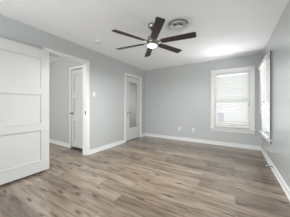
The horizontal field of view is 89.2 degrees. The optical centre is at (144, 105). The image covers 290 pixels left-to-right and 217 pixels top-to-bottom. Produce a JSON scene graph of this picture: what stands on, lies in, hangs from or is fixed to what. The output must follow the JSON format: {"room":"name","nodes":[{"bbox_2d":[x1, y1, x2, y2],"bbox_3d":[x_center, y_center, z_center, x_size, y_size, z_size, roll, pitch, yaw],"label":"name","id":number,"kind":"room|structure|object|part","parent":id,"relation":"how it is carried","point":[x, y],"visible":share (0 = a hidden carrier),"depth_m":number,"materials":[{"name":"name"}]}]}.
{"room":"empty bedroom","nodes":[
{"label":"empty bedroom","id":0,"kind":"room"},
{"bbox_2d":[49,59,82,147],"bbox_3d":[-2.147,-0.090,4.095,1.960,2.440,0.100,0,0,32],"label":"wall","id":1,"kind":"structure","parent":0,"point":[58,70],"depth_m":4.23,"materials":[{"name":"grey paint"}]},
{"bbox_2d":[49,139,68,147],"bbox_3d":[-2.524,1.080,4.254,1.150,0.100,0.024,0,0,32],"label":"baseboard","id":2,"kind":"structure","parent":1,"relation":"attached to","point":[50,140],"depth_m":4.21,"materials":[{"name":"white paint"}]},
{"bbox_2d":[69,65,82,147],"bbox_3d":[-1.694,0.060,3.750,0.783,2.140,0.016,0,0,32],"label":"door frame","id":3,"kind":"structure","parent":1,"relation":"attached to","point":[80,66],"depth_m":3.92,"materials":[{"name":"white paint"}]},
{"bbox_2d":[70,68,82,148],"bbox_3d":[-1.691,0.075,3.743,0.673,2.020,0.109,0,0,32],"label":"door","id":4,"kind":"structure","parent":1,"relation":"in","point":[76,112],"depth_m":3.81,"materials":[{"name":"white paint"}]},
{"bbox_3d":[-1.674,-0.560,3.771,0.473,0.510,0.043,0,0,32],"label":"panel moulding","id":5,"kind":"part","parent":4,"relation":"part of","materials":[{"name":"white paint"}]},
{"bbox_3d":[-1.674,0.040,3.771,0.473,0.490,0.043,0,0,32],"label":"panel moulding","id":6,"kind":"part","parent":4,"relation":"part of","materials":[{"name":"white paint"}]},
{"bbox_3d":[-1.674,0.650,3.771,0.473,0.530,0.043,0,0,32],"label":"panel moulding","id":7,"kind":"part","parent":4,"relation":"part of","materials":[{"name":"white paint"}]},
{"bbox_3d":[-1.674,-0.560,3.771,0.473,0.510,0.011,0,0,32],"label":"panel","id":8,"kind":"part","parent":4,"relation":"part of","materials":[{"name":"white paint"}]},
{"bbox_3d":[-1.674,0.040,3.771,0.473,0.490,0.011,0,0,32],"label":"panel","id":9,"kind":"part","parent":4,"relation":"part of","materials":[{"name":"white paint"}]},
{"bbox_3d":[-1.674,0.650,3.771,0.473,0.530,0.011,0,0,32],"label":"panel","id":10,"kind":"part","parent":4,"relation":"part of","materials":[{"name":"white paint"}]},
{"bbox_2d":[0,14,144,149],"bbox_3d":[-1.660,-0.090,2.899,0.120,2.440,6.410,0,0,32],"label":"wall","id":11,"kind":"structure","parent":0,"point":[106,72],"depth_m":3.62,"materials":[{"name":"grey paint"}]},
{"bbox_2d":[0,37,48,184],"bbox_3d":[-1.897,0.077,2.230,0.175,2.045,0.830,0,0,32],"label":"door","id":12,"kind":"structure","parent":11,"relation":"in","point":[24,69],"depth_m":2.25,"materials":[{"name":"white paint"}]},
{"bbox_3d":[-1.900,-0.545,2.225,0.011,0.510,0.590,0,0,32],"label":"panel","id":13,"kind":"part","parent":12,"relation":"part of","materials":[{"name":"white paint"}]},
{"bbox_3d":[-1.900,0.055,2.225,0.011,0.490,0.590,0,0,32],"label":"panel","id":14,"kind":"part","parent":12,"relation":"part of","materials":[{"name":"white paint"}]},
{"bbox_3d":[-1.900,0.665,2.225,0.011,0.530,0.590,0,0,32],"label":"panel","id":15,"kind":"part","parent":12,"relation":"part of","materials":[{"name":"white paint"}]},
{"bbox_3d":[-1.900,-0.545,2.225,0.043,0.510,0.590,0,0,32],"label":"panel moulding","id":16,"kind":"part","parent":12,"relation":"part of","materials":[{"name":"white paint"}]},
{"bbox_3d":[-1.900,0.055,2.225,0.043,0.490,0.590,0,0,32],"label":"panel moulding","id":17,"kind":"part","parent":12,"relation":"part of","materials":[{"name":"white paint"}]},
{"bbox_3d":[-1.900,0.665,2.225,0.043,0.530,0.590,0,0,32],"label":"panel moulding","id":18,"kind":"part","parent":12,"relation":"part of","materials":[{"name":"white paint"}]},
{"bbox_2d":[42,47,89,154],"bbox_3d":[-1.592,0.055,3.010,0.160,2.150,0.970,0,0,32],"label":"door frame","id":19,"kind":"structure","parent":11,"relation":"attached to","point":[86,64],"depth_m":3.33,"materials":[{"name":"white paint"}]},
{"bbox_2d":[90,133,144,153],"bbox_3d":[-1.630,1.080,2.811,0.024,0.100,6.290,0,0,32],"label":"baseboard","id":20,"kind":"structure","parent":11,"relation":"attached to","point":[104,147],"depth_m":3.86,"materials":[{"name":"white paint"}]},
{"bbox_2d":[126,76,139,140],"bbox_3d":[-0.378,0.095,4.879,0.091,2.030,0.803,0,0,32],"label":"door","id":21,"kind":"structure","parent":11,"relation":"in","point":[132,90],"depth_m":4.88,"materials":[{"name":"white paint"}]},
{"bbox_2d":[129,83,135,127],"bbox_3d":[-0.420,-0.013,4.882,0.014,1.455,0.426,0,0,32],"label":"mirror","id":22,"kind":"object","parent":21,"relation":"hanging from","point":[132,87],"depth_m":4.88,"materials":[{"name":"grey mirror"}]},
{"bbox_3d":[-0.395,-0.013,4.867,0.012,1.515,0.475,0,0,32],"label":"glass moulding","id":23,"kind":"part","parent":21,"relation":"part of","materials":[{"name":"white paint"}]},
{"bbox_2d":[124,73,141,142],"bbox_3d":[-0.419,0.065,4.904,0.140,2.130,0.955,0,0,32],"label":"door frame","id":24,"kind":"structure","parent":11,"relation":"attached to","point":[125,74],"depth_m":4.65,"materials":[{"name":"white paint"}]},
{"bbox_2d":[0,0,288,69],"bbox_3d":[-1.027,-1.360,2.512,5.763,0.100,6.410,0,0,32],"label":"ceiling","id":25,"kind":"structure","parent":0,"point":[224,29],"depth_m":2.38,"materials":[{"name":"paint"}]},
{"bbox_2d":[112,17,195,56],"bbox_3d":[0.115,-1.127,2.393,1.360,0.367,1.290,0,0,32],"label":"ceiling fan","id":26,"kind":"object","parent":25,"relation":"hanging from","point":[152,42],"visible":1,"depth_m":2.26,"materials":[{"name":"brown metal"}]},
{"bbox_3d":[-0.221,-1.022,2.149,0.530,0.007,0.120,0,13,-36],"label":"blade","id":27,"kind":"part","parent":26,"relation":"part of","materials":[{"name":"brown wood"}]},
{"bbox_3d":[-0.264,-1.022,2.562,0.530,0.007,0.120,0,13,24],"label":"blade","id":28,"kind":"part","parent":26,"relation":"part of","materials":[{"name":"brown wood"}]},
{"bbox_3d":[0.072,-1.022,2.805,0.120,0.007,0.530,-13,1,-6],"label":"blade","id":29,"kind":"part","parent":26,"relation":"part of","materials":[{"name":"brown wood"}]},
{"bbox_3d":[0.115,-0.960,2.393,0.152,0.034,0.152,0,0,32],"label":"lamp shade","id":30,"kind":"part","parent":26,"relation":"part of","materials":[{"name":"white glass"}]},
{"bbox_3d":[0.158,-1.022,1.980,0.120,0.007,0.530,13,-1,-6],"label":"blade","id":31,"kind":"part","parent":26,"relation":"part of","materials":[{"name":"brown wood"}]},
{"bbox_3d":[0.451,-1.022,2.636,0.530,0.007,0.120,0,-13,-36],"label":"blade","id":32,"kind":"part","parent":26,"relation":"part of","materials":[{"name":"brown wood"}]},
{"bbox_3d":[0.494,-1.022,2.223,0.530,0.007,0.120,0,-13,24],"label":"blade","id":33,"kind":"part","parent":26,"relation":"part of","materials":[{"name":"brown wood"}]},
{"bbox_2d":[164,15,192,30],"bbox_3d":[0.534,-1.285,2.364,0.450,0.050,0.450,0,0,32],"label":"ceiling vent","id":34,"kind":"object","parent":25,"relation":"in","point":[176,23],"visible":1,"depth_m":2.32,"materials":[{"name":"white plastic"}]},
{"bbox_2d":[0,136,289,216],"bbox_3d":[-1.059,1.180,2.461,5.523,0.100,6.290,0,0,32],"label":"floor","id":35,"kind":"structure","parent":0,"point":[146,176],"depth_m":2.10,"materials":[{"name":"brown wood"}]},
{"bbox_2d":[145,53,261,145],"bbox_3d":[1.554,-0.090,4.619,3.563,2.440,0.120,0,0,32],"label":"wall","id":36,"kind":"structure","parent":0,"point":[175,96],"depth_m":4.64,"materials":[{"name":"grey paint"}]},
{"bbox_2d":[145,133,260,149],"bbox_3d":[1.465,1.080,4.589,3.395,0.100,0.024,0,0,32],"label":"baseboard","id":37,"kind":"structure","parent":36,"relation":"attached to","point":[253,147],"depth_m":4.34,"materials":[{"name":"white paint"}]},
{"bbox_2d":[210,66,255,133],"bbox_3d":[2.394,-0.144,4.074,1.065,1.749,0.170,0,0,32],"label":"window","id":38,"kind":"structure","parent":36,"relation":"in","point":[251,69],"depth_m":3.94,"materials":[{"name":"white paint"}]},
{"bbox_2d":[215,71,249,128],"bbox_3d":[2.387,-0.147,4.063,0.831,1.506,0.077,0,0,32],"label":"window blind","id":39,"kind":"object","parent":38,"relation":"attached to","point":[236,102],"visible":1,"depth_m":4.04,"materials":[{"name":"white paint"}]},
{"bbox_3d":[2.393,-0.132,4.072,0.534,1.456,0.056,0,0,32],"label":"ladder cord","id":40,"kind":"part","parent":39,"relation":"part of","materials":[{"name":"white fabric"}]},
{"bbox_2d":[218,112,223,121],"bbox_3d":[2.153,0.335,4.178,0.155,0.270,0.002,0,0,32],"label":"paper sheet","id":41,"kind":"object","parent":39,"relation":"attached to","point":[220,115],"visible":1,"depth_m":4.18,"materials":[{"name":"white paper"}]},
{"bbox_3d":[2.418,0.242,4.114,0.835,0.735,0.022,0,0,32],"label":"sash","id":42,"kind":"part","parent":38,"relation":"part of","materials":[{"name":"white paint"}]},
{"bbox_3d":[2.376,0.645,4.045,1.065,0.026,0.100,0,0,32],"label":"sill","id":43,"kind":"part","parent":38,"relation":"part of","materials":[{"name":"white paint"}]},
{"bbox_2d":[262,0,289,188],"bbox_3d":[1.347,-0.090,0.987,0.120,2.440,6.290,0,0,32],"label":"wall","id":44,"kind":"structure","parent":0,"point":[278,152],"depth_m":2.13,"materials":[{"name":"grey paint"}]},
{"bbox_2d":[262,50,271,144],"bbox_3d":[2.635,-0.145,3.135,0.170,1.750,1.060,0,0,32],"label":"window","id":45,"kind":"structure","parent":44,"relation":"in","point":[269,130],"depth_m":2.78,"materials":[{"name":"white paint"}]},
{"bbox_2d":[258,54,269,138],"bbox_3d":[2.551,-0.159,3.186,0.077,1.570,1.088,0,0,32],"label":"window blind","id":46,"kind":"object","parent":45,"relation":"attached to","point":[263,68],"visible":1,"depth_m":2.97,"materials":[{"name":"white paint"}]},
{"bbox_3d":[2.560,-0.142,3.181,0.056,1.516,0.694,0,0,32],"label":"ladder cord","id":47,"kind":"part","parent":46,"relation":"part of","materials":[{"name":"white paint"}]},
{"bbox_3d":[2.674,0.242,3.111,0.022,0.735,0.830,0,0,32],"label":"sash","id":48,"kind":"part","parent":45,"relation":"part of","materials":[{"name":"white paint"}]},
{"bbox_2d":[261,146,289,200],"bbox_3d":[1.286,1.080,1.024,0.024,0.100,6.290,0,0,32],"label":"baseboard","id":49,"kind":"structure","parent":44,"relation":"attached to","point":[281,181],"depth_m":2.23,"materials":[{"name":"white paint"}]},
{"label":"outside","id":50,"kind":"structure","parent":0,"visible":0},
{"bbox_2d":[217,121,247,126],"bbox_3d":[3.988,1.555,4.593,26.000,0.050,24.000,0,0,32],"label":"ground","id":51,"kind":"structure","parent":50,"point":[226,121],"depth_m":11.84,"materials":[{"name":"white"}]}
]}

